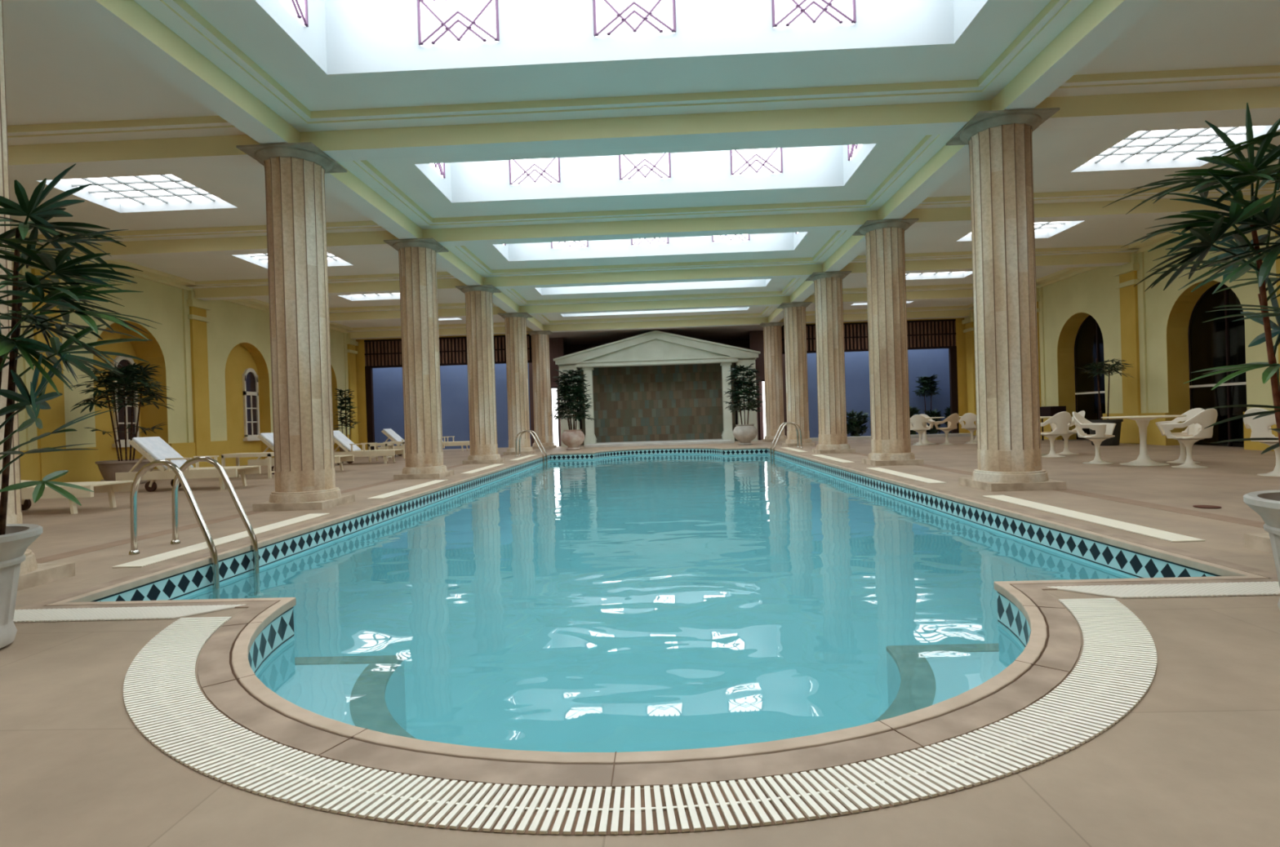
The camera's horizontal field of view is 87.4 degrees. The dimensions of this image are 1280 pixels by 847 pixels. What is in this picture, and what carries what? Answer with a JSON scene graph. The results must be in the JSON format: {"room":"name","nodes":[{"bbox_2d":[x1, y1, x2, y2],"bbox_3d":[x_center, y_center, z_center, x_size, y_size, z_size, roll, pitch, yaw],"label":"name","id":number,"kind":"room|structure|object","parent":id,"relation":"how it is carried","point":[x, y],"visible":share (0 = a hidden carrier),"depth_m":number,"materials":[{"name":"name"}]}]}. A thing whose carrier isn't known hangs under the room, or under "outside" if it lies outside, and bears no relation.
{"room":"indoor swimming pool","nodes":[
{"label":"indoor swimming pool","id":0,"kind":"room"},
{"bbox_2d":[12,248,346,450],"bbox_3d":[-10.856,-1.045,10.089,0.001,4.460,28.650,-2,0,2],"label":"wall","id":1,"kind":"structure","parent":0,"point":[231,324],"depth_m":15.39,"materials":[{"name":"beige paint"}]},
{"bbox_2d":[19,244,71,482],"bbox_3d":[-10.695,-0.991,12.144,0.180,4.280,0.840,-2,0,2],"label":"pilaster","id":2,"kind":"object","parent":1,"relation":"attached to","point":[58,415],"visible":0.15,"depth_m":12.09,"materials":[{"name":"beige paint"}]},
{"bbox_2d":[93,320,168,479],"bbox_3d":[-11.012,-0.492,14.146,0.620,3.320,1.930,-2,0,2],"label":"window","id":3,"kind":"structure","parent":1,"relation":"in","point":[150,351],"depth_m":14.75,"materials":[{"name":"paint"}]},
{"bbox_2d":[11,227,352,333],"bbox_3d":[-10.754,-3.200,10.072,0.340,0.160,28.650,-2,0,2],"label":"crown molding","id":4,"kind":"structure","parent":1,"relation":"attached to","point":[148,273],"depth_m":15.02,"materials":[{"name":"yellow paint"}]},
{"bbox_2d":[19,435,359,482],"bbox_3d":[-10.763,0.833,10.098,0.070,0.700,28.650,-2,0,2],"label":"baseboard","id":5,"kind":"structure","parent":1,"relation":"attached to","point":[82,467],"depth_m":12.85,"materials":[{"name":"paint"}]},
{"bbox_2d":[182,288,213,467],"bbox_3d":[-10.561,-1.016,16.115,0.180,4.280,0.840,-2,0,2],"label":"pilaster","id":6,"kind":"object","parent":1,"relation":"attached to","point":[196,320],"visible":0.84,"depth_m":15.98,"materials":[{"name":"beige paint"}]},
{"bbox_2d":[225,342,271,466],"bbox_3d":[-10.719,-0.522,18.112,0.300,3.320,1.930,-2,0,2],"label":"window","id":7,"kind":"structure","parent":1,"relation":"in","point":[247,396],"depth_m":18.43,"materials":[{"name":"paint"}]},
{"bbox_2d":[343,333,358,446],"bbox_3d":[-10.296,-1.067,24.011,0.180,4.280,0.746,-2,0,2],"label":"pilaster","id":8,"kind":"object","parent":1,"relation":"attached to","point":[349,344],"visible":0.86,"depth_m":23.91,"materials":[{"name":"beige paint"}]},
{"bbox_2d":[355,333,528,450],"bbox_3d":[-6.978,-1.322,24.390,7.200,4.620,0.240,-2,0,2],"label":"wall","id":9,"kind":"structure","parent":0,"point":[360,357],"depth_m":24.40,"materials":[{"name":"paint"}]},
{"bbox_2d":[372,363,531,449],"bbox_3d":[-7.442,-1.156,26.033,8.350,4.300,0.150,-2,0,2],"label":"window","id":10,"kind":"structure","parent":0,"point":[388,387],"depth_m":25.96,"materials":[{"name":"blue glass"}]},
{"bbox_2d":[528,337,564,446],"bbox_3d":[-3.554,-1.276,25.676,1.350,4.300,0.100,-2,0,2],"label":"wall","id":11,"kind":"structure","parent":0,"point":[556,344],"depth_m":25.61,"materials":[{"name":"red paint"}]},
{"bbox_2d":[0,435,1279,846],"bbox_3d":[0.233,0.837,10.654,25.200,0.001,30.500,-2,0,2],"label":"floor","id":12,"kind":"structure","parent":0,"point":[1196,762],"depth_m":1.97,"materials":[{"name":"beige stone"}]},
{"bbox_2d":[0,0,75,591],"bbox_3d":[-4.162,-1.058,3.972,0.856,4.132,0.856,-2,0,2],"label":"fluted column","id":13,"kind":"structure","parent":12,"relation":"on","point":[32,574],"depth_m":4.13,"materials":[{"name":"beige stone"}]},
{"bbox_2d":[20,480,133,514],"bbox_3d":[-7.382,0.881,8.188,1.951,0.416,0.665,-2,0,2],"label":"sun lounger","id":14,"kind":"object","parent":12,"relation":"on","point":[112,486],"visible":0.56,"depth_m":7.98,"materials":[{"name":"beige paint"}]},
{"bbox_2d":[0,164,162,648],"bbox_3d":[-2.806,-0.055,2.938,1.308,2.053,1.245,-2,0,-22],"label":"palm","id":15,"kind":"object","parent":12,"relation":"on","point":[15,539],"visible":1,"depth_m":2.86,"materials":[{"name":"green plant"}]},
{"bbox_2d":[0,524,43,648],"bbox_3d":[-2.938,0.725,2.835,0.624,0.505,0.624,-2,0,2],"label":"pot","id":16,"kind":"object","parent":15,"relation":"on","point":[15,539],"depth_m":2.89,"materials":[{"name":"white ceramic"}]},
{"bbox_2d":[64,360,175,484],"bbox_3d":[-9.591,-0.015,12.443,1.629,2.297,1.458,-2,0,-43],"label":"palm","id":17,"kind":"object","parent":12,"relation":"on","point":[108,468],"visible":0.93,"depth_m":12.31,"materials":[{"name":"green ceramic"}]},
{"bbox_2d":[95,458,150,484],"bbox_3d":[-9.573,0.908,12.485,0.900,0.450,0.900,-2,0,2],"label":"pot","id":18,"kind":"object","parent":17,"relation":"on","point":[108,468],"depth_m":12.15,"materials":[{"name":"beige ceramic"}]},
{"bbox_2d":[13,604,245,622],"bbox_3d":[-2.777,0.964,3.384,1.470,0.008,0.215,-2,0,2],"label":"drain grate","id":19,"kind":"object","parent":12,"relation":"on","point":[142,613],"visible":0.91,"depth_m":3.37,"materials":[{"name":"beige plastic"}]},
{"bbox_2d":[115,436,261,492],"bbox_3d":[-7.347,0.636,10.927,1.951,0.875,0.700,-2,0,2],"label":"sun lounger","id":20,"kind":"object","parent":12,"relation":"on","point":[152,448],"visible":0.74,"depth_m":10.66,"materials":[{"name":"beige paint"}]},
{"bbox_2d":[132,436,193,470],"bbox_3d":[-7.785,0.486,10.941,0.602,0.548,0.560,-2,0,2],"label":"cushion","id":21,"kind":"object","parent":20,"relation":"on","point":[152,448],"depth_m":10.82,"materials":[{"name":"white fabric"}]},
{"bbox_2d":[111,513,329,568],"bbox_3d":[-3.464,0.972,5.866,0.210,0.008,2.580,-2,0,2],"label":"drain grate","id":22,"kind":"object","parent":12,"relation":"on","point":[145,562],"visible":0.91,"depth_m":5.39,"materials":[{"name":"beige plastic"}]},
{"bbox_2d":[221,452,274,478],"bbox_3d":[-7.568,0.822,13.107,0.950,0.490,0.480,-2,0,2],"label":"side table","id":23,"kind":"object","parent":12,"relation":"on","point":[268,455],"visible":0.62,"depth_m":12.87,"materials":[{"name":"beige paint"}]},
{"bbox_2d":[35,454,505,563],"bbox_3d":[-4.263,0.984,9.605,0.200,0.006,28.100,-2,0,2],"label":"floor border","id":24,"kind":"structure","parent":12,"relation":"on","point":[71,553],"depth_m":5.99,"materials":[{"name":"brown stone"}]},
{"bbox_2d":[235,142,355,511],"bbox_3d":[-4.029,-1.083,7.943,0.856,4.132,0.856,-2,0,2],"label":"fluted column","id":25,"kind":"structure","parent":12,"relation":"on","point":[304,477],"depth_m":7.69,"materials":[{"name":"beige stone"}]},
{"bbox_2d":[247,432,354,474],"bbox_3d":[-7.233,0.615,14.315,1.951,0.875,0.700,-2,0,2],"label":"sun lounger","id":26,"kind":"object","parent":12,"relation":"on","point":[267,438],"visible":0.21,"depth_m":14.05,"materials":[{"name":"beige paint"}]},
{"bbox_2d":[333,388,359,451],"bbox_3d":[-9.799,-0.040,22.371,0.852,2.254,0.820,-2,0,2],"label":"potted palm","id":27,"kind":"object","parent":12,"relation":"on","point":[344,398],"visible":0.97,"depth_m":22.26,"materials":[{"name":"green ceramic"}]},
{"bbox_2d":[333,430,404,465],"bbox_3d":[-7.137,0.597,17.164,1.951,0.875,0.700,-2,0,2],"label":"sun lounger","id":28,"kind":"object","parent":12,"relation":"on","point":[342,441],"visible":0.66,"depth_m":16.89,"materials":[{"name":"beige paint"}]},
{"bbox_2d":[333,430,360,451],"bbox_3d":[-7.575,0.446,17.177,0.602,0.548,0.560,-2,0,2],"label":"cushion","id":29,"kind":"object","parent":28,"relation":"on","point":[342,441],"depth_m":17.05,"materials":[{"name":"white fabric"}]},
{"bbox_2d":[377,428,444,456],"bbox_3d":[-7.163,0.578,20.867,1.951,0.875,0.700,-2,0,2],"label":"sun lounger","id":30,"kind":"object","parent":12,"relation":"on","point":[391,434],"visible":0.33,"depth_m":20.61,"materials":[{"name":"beige paint"}]},
{"bbox_2d":[382,428,404,445],"bbox_3d":[-7.601,0.427,20.880,0.602,0.548,0.560,-2,0,2],"label":"cushion","id":31,"kind":"object","parent":30,"relation":"on","point":[388,433],"depth_m":20.66,"materials":[{"name":"white fabric"}]},
{"bbox_2d":[383,238,453,479],"bbox_3d":[-3.895,-1.108,11.915,0.856,4.132,0.856,-2,0,2],"label":"fluted column","id":32,"kind":"structure","parent":12,"relation":"on","point":[421,382],"depth_m":11.65,"materials":[{"name":"beige stone"}]},
{"bbox_2d":[364,334,532,450],"bbox_3d":[-6.856,-1.081,24.358,6.330,4.130,0.140,-2,0,2],"label":"screen","id":33,"kind":"object","parent":12,"relation":"on","point":[379,353],"visible":0.46,"depth_m":24.39,"materials":[{"name":"black wood"}]},
{"bbox_2d":[455,284,505,464],"bbox_3d":[-3.762,-1.133,15.886,0.856,4.132,0.856,-2,0,2],"label":"fluted column","id":34,"kind":"structure","parent":12,"relation":"on","point":[483,446],"depth_m":15.62,"materials":[{"name":"beige stone"}]},
{"bbox_2d":[497,312,535,455],"bbox_3d":[-3.628,-1.159,19.857,0.856,4.132,0.856,-2,0,2],"label":"fluted column","id":35,"kind":"structure","parent":12,"relation":"on","point":[516,344],"depth_m":19.60,"materials":[{"name":"beige stone"}]},
{"bbox_2d":[526,330,556,448],"bbox_3d":[-3.494,-1.184,23.828,0.856,4.132,0.856,-2,0,2],"label":"fluted column","id":36,"kind":"structure","parent":12,"relation":"on","point":[540,339],"depth_m":23.56,"materials":[{"name":"beige stone"}]},
{"bbox_2d":[550,368,595,449],"bbox_3d":[-2.210,-0.483,21.920,1.476,2.672,1.386,-2,0,23],"label":"potted palm","id":37,"kind":"object","parent":12,"relation":"on","point":[573,438],"visible":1,"depth_m":21.64,"materials":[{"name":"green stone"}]},
{"bbox_2d":[123,598,1156,835],"bbox_3d":[-0.048,0.884,2.317,4.431,0.008,1.726,-2,0,2],"label":"drain grate","id":38,"kind":"object","parent":12,"relation":"on","point":[163,699],"visible":1,"depth_m":1.70,"materials":[{"name":"beige plastic"}]},
{"bbox_2d":[14,447,1278,788],"bbox_3d":[0.279,1.502,11.412,6.576,1.359,19.550,-2,0,2],"label":"swimming pool","id":39,"kind":"object","parent":12,"relation":"in","point":[651,642],"visible":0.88,"depth_m":6.07,"materials":[{"name":"blue liquid"}]},
{"bbox_2d":[128,456,263,599],"bbox_3d":[-3.428,1.078,5.167,1.010,1.628,0.505,-2,0,16],"label":"pool ladder","id":40,"kind":"object","parent":39,"relation":"attached to","point":[180,477],"visible":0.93,"depth_m":5.06,"materials":[{"name":"silver metal"}]},
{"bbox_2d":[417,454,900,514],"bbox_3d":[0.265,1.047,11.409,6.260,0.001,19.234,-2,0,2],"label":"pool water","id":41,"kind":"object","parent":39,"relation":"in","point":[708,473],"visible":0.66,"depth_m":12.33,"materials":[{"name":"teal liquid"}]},
{"bbox_2d":[553,330,760,447],"bbox_3d":[0.632,-1.310,24.435,7.480,4.120,2.500,-2,0,2],"label":"pavilion","id":42,"kind":"object","parent":12,"relation":"on","point":[655,388],"visible":0.93,"depth_m":25.43,"materials":[{"name":"white paint"}]},
{"bbox_2d":[724,362,765,444],"bbox_3d":[3.347,-0.623,21.494,1.370,2.609,1.354,-2,0,2],"label":"potted palm","id":43,"kind":"object","parent":12,"relation":"on","point":[744,433],"visible":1,"depth_m":21.29,"materials":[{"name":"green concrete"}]},
{"bbox_2d":[758,322,786,442],"bbox_3d":[4.709,-1.438,23.551,0.856,4.132,0.856,-2,0,2],"label":"fluted column","id":44,"kind":"structure","parent":12,"relation":"on","point":[772,341],"depth_m":23.29,"materials":[{"name":"beige stone"}]},
{"bbox_2d":[777,302,815,446],"bbox_3d":[4.575,-1.413,19.579,0.856,4.132,0.856,-2,0,2],"label":"fluted column","id":45,"kind":"structure","parent":12,"relation":"on","point":[794,313],"depth_m":19.32,"materials":[{"name":"beige stone"}]},
{"bbox_2d":[805,271,855,453],"bbox_3d":[4.442,-1.388,15.608,0.856,4.132,0.856,-2,0,2],"label":"fluted column","id":46,"kind":"structure","parent":12,"relation":"on","point":[828,305],"depth_m":15.35,"materials":[{"name":"beige stone"}]},
{"bbox_2d":[846,408,869,436],"bbox_3d":[7.888,-0.004,24.480,1.104,1.057,0.633,-2,0,2],"label":"shrub","id":47,"kind":"object","parent":12,"relation":"on","point":[855,425],"visible":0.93,"depth_m":24.39,"materials":[{"name":"green plant"}]},
{"bbox_2d":[781,319,959,433],"bbox_3d":[8.098,-1.545,23.852,6.330,4.130,0.140,-2,0,2],"label":"screen","id":48,"kind":"object","parent":12,"relation":"on","point":[922,334],"visible":0.48,"depth_m":23.78,"materials":[{"name":"black wood"}]},
{"bbox_2d":[852,218,923,466],"bbox_3d":[4.308,-1.363,11.637,0.856,4.132,0.856,-2,0,2],"label":"fluted column","id":49,"kind":"structure","parent":12,"relation":"on","point":[891,442],"depth_m":11.38,"materials":[{"name":"beige stone"}]},
{"bbox_2d":[912,374,942,414],"bbox_3d":[10.664,-0.675,24.830,0.987,2.282,0.969,-2,0,36],"label":"palm","id":50,"kind":"object","parent":12,"relation":"on","point":[926,386],"visible":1,"depth_m":24.69,"materials":[{"name":"green plant"}]},
{"bbox_2d":[946,107,1066,492],"bbox_3d":[4.175,-1.337,7.666,0.856,4.132,0.856,-2,0,2],"label":"fluted column","id":51,"kind":"structure","parent":12,"relation":"on","point":[1009,451],"depth_m":7.41,"materials":[{"name":"beige stone"}]},
{"bbox_2d":[812,445,1265,528],"bbox_3d":[4.648,0.707,9.304,0.200,0.006,28.100,-2,0,2],"label":"floor border","id":52,"kind":"structure","parent":12,"relation":"on","point":[1211,516],"depth_m":5.89,"materials":[{"name":"brown stone"}]},
{"bbox_2d":[1040,411,1071,457],"bbox_3d":[7.506,0.193,12.134,0.631,0.816,0.546,-2,0,-16],"label":"armchair","id":53,"kind":"object","parent":12,"relation":"on","point":[1062,420],"visible":0.83,"depth_m":11.94,"materials":[{"name":"beige plastic"}]},
{"bbox_2d":[982,495,1205,542],"bbox_3d":[3.599,0.753,5.627,0.210,0.008,2.580,-2,0,2],"label":"drain grate","id":54,"kind":"object","parent":12,"relation":"on","point":[1158,534],"visible":1,"depth_m":5.17,"materials":[{"name":"beige plastic"}]},
{"bbox_2d":[1072,411,1115,464],"bbox_3d":[7.112,0.214,10.486,0.631,0.816,0.546,-2,0,-32],"label":"armchair","id":55,"kind":"object","parent":12,"relation":"on","point":[1101,434],"visible":1,"depth_m":10.42,"materials":[{"name":"beige plastic"}]},
{"bbox_2d":[1077,358,1133,445],"bbox_3d":[10.552,-0.492,15.209,1.092,1.964,1.206,-2,0,-20],"label":"potted palm","id":56,"kind":"object","parent":12,"relation":"on","point":[1114,441],"visible":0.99,"depth_m":14.98,"materials":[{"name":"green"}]},
{"bbox_2d":[1101,415,1186,466],"bbox_3d":[7.520,0.251,10.005,1.020,0.724,1.020,-2,0,2],"label":"table","id":57,"kind":"object","parent":12,"relation":"on","point":[1142,421],"visible":1,"depth_m":9.95,"materials":[{"name":"beige plastic"}]},
{"bbox_2d":[1045,581,1279,599],"bbox_3d":[2.747,0.792,3.197,1.470,0.008,0.215,-2,0,2],"label":"drain grate","id":58,"kind":"object","parent":12,"relation":"on","point":[1241,588],"visible":1,"depth_m":3.20,"materials":[{"name":"beige plastic"}]},
{"bbox_2d":[1155,408,1204,463],"bbox_3d":[8.268,0.180,10.151,0.546,0.816,0.631,-2,0,-3],"label":"armchair","id":59,"kind":"object","parent":12,"relation":"on","point":[1191,413],"visible":0.32,"depth_m":10.24,"materials":[{"name":"beige plastic"}]},
{"bbox_2d":[1160,408,1217,468],"bbox_3d":[7.680,0.203,9.325,0.631,0.816,0.546,-2,0,-5],"label":"armchair","id":60,"kind":"object","parent":12,"relation":"on","point":[1207,417],"visible":0.98,"depth_m":9.21,"materials":[{"name":"beige plastic"}]},
{"bbox_2d":[1103,102,1279,610],"bbox_3d":[2.728,-0.265,2.720,1.375,2.131,1.151,-2,0,2],"label":"palm","id":61,"kind":"object","parent":12,"relation":"on","point":[1252,218],"visible":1,"depth_m":2.69,"materials":[{"name":"green plant"}]},
{"bbox_2d":[1244,533,1272,553],"bbox_3d":[4.041,-1.312,3.694,0.856,4.132,0.856,-2,0,2],"label":"fluted column","id":62,"kind":"structure","parent":12,"relation":"on","point":[1260,541],"depth_m":4.03,"materials":[{"name":"beige stone"}]},
{"bbox_2d":[1243,489,1279,610],"bbox_3d":[2.806,0.546,2.641,0.624,0.505,0.624,-2,0,2],"label":"pot","id":63,"kind":"object","parent":12,"relation":"on","point":[1266,504],"depth_m":2.73,"materials":[{"name":"grey concrete"}]},
{"bbox_2d":[1243,408,1279,476],"bbox_3d":[7.589,0.213,7.986,0.546,0.816,0.631,-2,0,-16],"label":"armchair","id":64,"kind":"object","parent":12,"relation":"on","point":[1260,427],"visible":0.77,"depth_m":7.96,"materials":[{"name":"beige plastic"}]},
{"bbox_2d":[2,0,1279,328],"bbox_3d":[0.064,-3.616,9.756,22.400,0.001,28.750,-2,0,2],"label":"ceiling","id":65,"kind":"structure","parent":0,"point":[59,69],"depth_m":7.22,"materials":[{"name":"white paint"}]},
{"bbox_2d":[35,174,237,213],"bbox_3d":[-7.353,-3.465,9.923,2.000,0.159,1.524,-2,0,2],"label":"skylight","id":66,"kind":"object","parent":65,"relation":"attached to","point":[163,193],"depth_m":10.23,"materials":[{"name":"white glass"}]},
{"bbox_2d":[233,252,352,268],"bbox_3d":[-7.220,-3.491,13.894,2.000,0.159,1.524,-2,0,2],"label":"window","id":67,"kind":"structure","parent":65,"relation":"attached to","point":[260,260],"depth_m":14.34,"materials":[{"name":"white glass"}]},
{"bbox_2d":[49,0,550,331],"bbox_3d":[-4.037,-3.323,9.752,0.880,0.328,28.464,-2,0,2],"label":"ceiling beam","id":68,"kind":"structure","parent":65,"relation":"attached to","point":[170,37],"depth_m":6.56,"materials":[{"name":"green paint"}]},
{"bbox_2d":[254,0,987,75],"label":"window","id":69,"kind":"structure","parent":65,"relation":"attached to","point":[341,37],"depth_m":6.61,"materials":[{"name":"white glass"}]},
{"bbox_2d":[290,0,308,26],"bbox_3d":[-3.162,-4.195,5.906,0.044,0.930,0.808,-2,0,2],"label":"iron grille","id":70,"kind":"object","parent":69,"relation":"attached to","point":[299,8],"depth_m":6.21,"materials":[{"name":"purple metal"}]},
{"bbox_2d":[417,0,499,45],"bbox_3d":[-1.812,-4.241,6.643,0.812,0.930,0.044,-2,0,2],"label":"iron grille","id":71,"kind":"object","parent":69,"relation":"attached to","point":[439,22],"depth_m":6.65,"materials":[{"name":"purple metal"}]},
{"bbox_2d":[592,0,675,36],"bbox_3d":[-0.064,-4.295,6.584,0.812,0.930,0.044,-2,0,2],"label":"iron grille","id":72,"kind":"object","parent":69,"relation":"attached to","point":[611,18],"depth_m":6.59,"materials":[{"name":"purple metal"}]},
{"bbox_2d":[771,0,856,27],"bbox_3d":[1.684,-4.349,6.525,0.812,0.930,0.044,-2,0,2],"label":"iron grille","id":73,"kind":"object","parent":69,"relation":"attached to","point":[784,13],"depth_m":6.54,"materials":[{"name":"purple metal"}]},
{"bbox_2d":[7,65,1279,176],"bbox_3d":[0.003,-3.438,7.793,22.000,0.330,0.880,-2,0,2],"label":"ceiling beam","id":74,"kind":"structure","parent":65,"relation":"attached to","point":[1221,94],"depth_m":7.58,"materials":[{"name":"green paint"}]},
{"bbox_2d":[414,143,876,203],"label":"window","id":75,"kind":"structure","parent":65,"relation":"attached to","point":[815,166],"depth_m":10.56,"materials":[{"name":"white glass"}]},
{"bbox_2d":[508,157,560,185],"bbox_3d":[-1.679,-4.266,10.614,0.812,0.930,0.044,-2,0,2],"label":"iron grille","id":76,"kind":"object","parent":75,"relation":"attached to","point":[542,171],"depth_m":10.63,"materials":[{"name":"purple metal"}]},
{"bbox_2d":[618,152,671,180],"bbox_3d":[0.069,-4.320,10.555,0.812,0.930,0.044,-2,0,2],"label":"iron grille","id":77,"kind":"object","parent":75,"relation":"attached to","point":[652,166],"depth_m":10.57,"materials":[{"name":"purple metal"}]},
{"bbox_2d":[729,147,782,175],"bbox_3d":[1.818,-4.375,10.496,0.812,0.930,0.044,-2,0,2],"label":"iron grille","id":78,"kind":"object","parent":75,"relation":"attached to","point":[762,162],"depth_m":10.51,"materials":[{"name":"purple metal"}]},
{"bbox_2d":[493,231,808,261],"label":"window","id":79,"kind":"structure","parent":65,"relation":"attached to","point":[783,241],"depth_m":14.54,"materials":[{"name":"white glass"}]},
{"bbox_2d":[23,183,1279,262],"bbox_3d":[0.137,-3.463,11.764,22.000,0.330,0.880,-2,0,2],"label":"ceiling beam","id":80,"kind":"structure","parent":65,"relation":"attached to","point":[1076,206],"depth_m":11.56,"materials":[{"name":"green paint"}]},
{"bbox_2d":[535,279,771,295],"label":"window","id":81,"kind":"structure","parent":65,"relation":"attached to","point":[760,282],"depth_m":18.52,"materials":[{"name":"white glass"}]},
{"bbox_2d":[560,306,749,316],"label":"window","id":82,"kind":"structure","parent":65,"relation":"attached to","point":[726,308],"depth_m":22.49,"materials":[{"name":"white glass"}]},
{"bbox_2d":[346,305,973,339],"bbox_3d":[0.538,-3.539,23.678,22.000,0.330,0.880,-2,0,2],"label":"ceiling beam","id":83,"kind":"structure","parent":65,"relation":"attached to","point":[945,312],"depth_m":23.46,"materials":[{"name":"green paint"}]},
{"bbox_2d":[186,244,1140,300],"bbox_3d":[0.271,-3.489,15.735,22.000,0.330,0.880,-2,0,2],"label":"ceiling beam","id":84,"kind":"structure","parent":65,"relation":"attached to","point":[1107,255],"depth_m":15.52,"materials":[{"name":"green paint"}]},
{"bbox_2d":[328,284,1039,322],"bbox_3d":[0.404,-3.514,19.706,22.000,0.330,0.880,-2,0,2],"label":"ceiling beam","id":85,"kind":"structure","parent":65,"relation":"attached to","point":[960,291],"depth_m":19.50,"materials":[{"name":"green paint"}]},
{"bbox_2d":[905,271,972,279],"bbox_3d":[7.738,-3.976,17.364,2.000,0.159,1.524,-2,0,2],"label":"window","id":86,"kind":"structure","parent":65,"relation":"attached to","point":[953,274],"depth_m":18.07,"materials":[{"name":"white glass"}]},
{"bbox_2d":[760,0,1163,322],"bbox_3d":[4.166,-3.578,9.475,0.880,0.328,28.464,-2,0,2],"label":"ceiling beam","id":87,"kind":"structure","parent":65,"relation":"attached to","point":[1065,36],"depth_m":6.89,"materials":[{"name":"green paint"}]},
{"bbox_2d":[956,220,1084,241],"bbox_3d":[7.605,-3.951,13.393,2.000,0.159,1.524,-2,0,2],"label":"window","id":88,"kind":"structure","parent":65,"relation":"attached to","point":[1046,229],"depth_m":13.78,"materials":[{"name":"white glass"}]},
{"bbox_2d":[1071,124,1279,172],"bbox_3d":[7.471,-3.925,9.421,2.000,0.159,1.524,-2,0,2],"label":"window","id":89,"kind":"structure","parent":65,"relation":"attached to","point":[1169,148],"depth_m":9.75,"materials":[{"name":"white glass"}]},
{"bbox_2d":[549,324,763,345],"bbox_3d":[0.619,-3.419,25.975,9.200,0.040,4.196,-2,0,2],"label":"ceiling","id":90,"kind":"structure","parent":0,"point":[734,332],"depth_m":25.33,"materials":[{"name":"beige paint"}]},
{"bbox_2d":[563,338,749,431],"bbox_3d":[0.752,-1.373,28.032,9.000,4.200,0.100,-2,0,2],"label":"wall","id":91,"kind":"structure","parent":0,"point":[740,343],"depth_m":27.89,"materials":[{"name":"red paint"}]},
{"bbox_2d":[749,330,786,439],"bbox_3d":[4.887,-1.538,25.391,1.350,4.300,0.100,-2,0,2],"label":"wall","id":92,"kind":"structure","parent":0,"point":[756,337],"depth_m":25.35,"materials":[{"name":"red paint"}]},
{"bbox_2d":[806,348,951,437],"bbox_3d":[8.791,-1.660,25.484,8.350,4.300,0.150,-2,0,2],"label":"wall","id":93,"kind":"structure","parent":0,"point":[922,362],"depth_m":25.41,"materials":[{"name":"blue paint"}]},
{"bbox_2d":[805,317,968,433],"bbox_3d":[8.207,-1.794,23.877,7.200,4.620,0.240,-2,0,2],"label":"wall","id":94,"kind":"structure","parent":0,"point":[960,335],"depth_m":23.67,"materials":[{"name":"paint"}]},
{"bbox_2d":[1088,419,1123,445],"bbox_3d":[10.526,0.201,15.156,0.680,0.580,0.680,-2,0,2],"label":"pot","id":95,"kind":"object","parent":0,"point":[1114,441],"depth_m":14.90,"materials":[{"name":"grey"}]},
{"bbox_2d":[1042,224,1274,413],"bbox_3d":[11.121,-1.727,9.346,0.001,4.460,28.650,-2,0,2],"label":"wall","id":96,"kind":"structure","parent":0,"point":[1094,292],"depth_m":14.83,"materials":[{"name":"beige paint"}]},
{"bbox_2d":[961,311,976,435],"bbox_3d":[11.501,-1.743,23.273,0.180,4.280,0.746,-2,0,2],"label":"pilaster","id":97,"kind":"object","parent":96,"relation":"attached to","point":[968,322],"visible":0.7,"depth_m":23.23,"materials":[{"name":"beige paint"}]},
{"bbox_2d":[1035,287,1045,422],"bbox_3d":[11.369,-1.718,19.349,0.180,4.280,0.840,-2,0,2],"label":"pilaster","id":98,"kind":"object","parent":96,"relation":"attached to","point":[1039,291],"visible":0.2,"depth_m":19.01,"materials":[{"name":"beige paint"}]},
{"bbox_2d":[1057,312,1105,439],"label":"door","id":99,"kind":"structure","parent":96,"relation":"in","point":[1080,342],"depth_m":18.33,"materials":[{"name":"paint"}]},
{"bbox_2d":[966,216,1226,311],"bbox_3d":[10.884,-3.871,9.340,0.340,0.160,28.650,-2,0,2],"label":"crown molding","id":100,"kind":"structure","parent":96,"relation":"attached to","point":[1152,242],"depth_m":16.63,"materials":[{"name":"yellow paint"}]},
{"bbox_2d":[973,412,1278,451],"bbox_3d":[11.144,0.153,9.357,0.070,0.700,28.650,-2,0,2],"label":"baseboard","id":101,"kind":"structure","parent":96,"relation":"attached to","point":[1154,437],"depth_m":14.61,"materials":[{"name":"paint"}]},
{"bbox_2d":[1113,252,1147,443],"bbox_3d":[11.236,-1.693,15.378,0.180,4.280,0.840,-2,0,2],"label":"pilaster","id":102,"kind":"object","parent":96,"relation":"attached to","point":[1131,299],"visible":0.87,"depth_m":15.25,"materials":[{"name":"beige paint"}]},
{"bbox_2d":[1166,280,1247,447],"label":"door","id":103,"kind":"structure","parent":96,"relation":"in","point":[1193,344],"depth_m":14.92,"materials":[{"name":"paint"}]},
{"bbox_2d":[1269,223,1279,382],"bbox_3d":[11.102,-1.668,11.406,0.180,4.280,0.840,-2,0,2],"label":"pilaster","id":104,"kind":"object","parent":96,"relation":"attached to","point":[1275,268],"visible":0.12,"depth_m":11.65,"materials":[{"name":"beige paint"}]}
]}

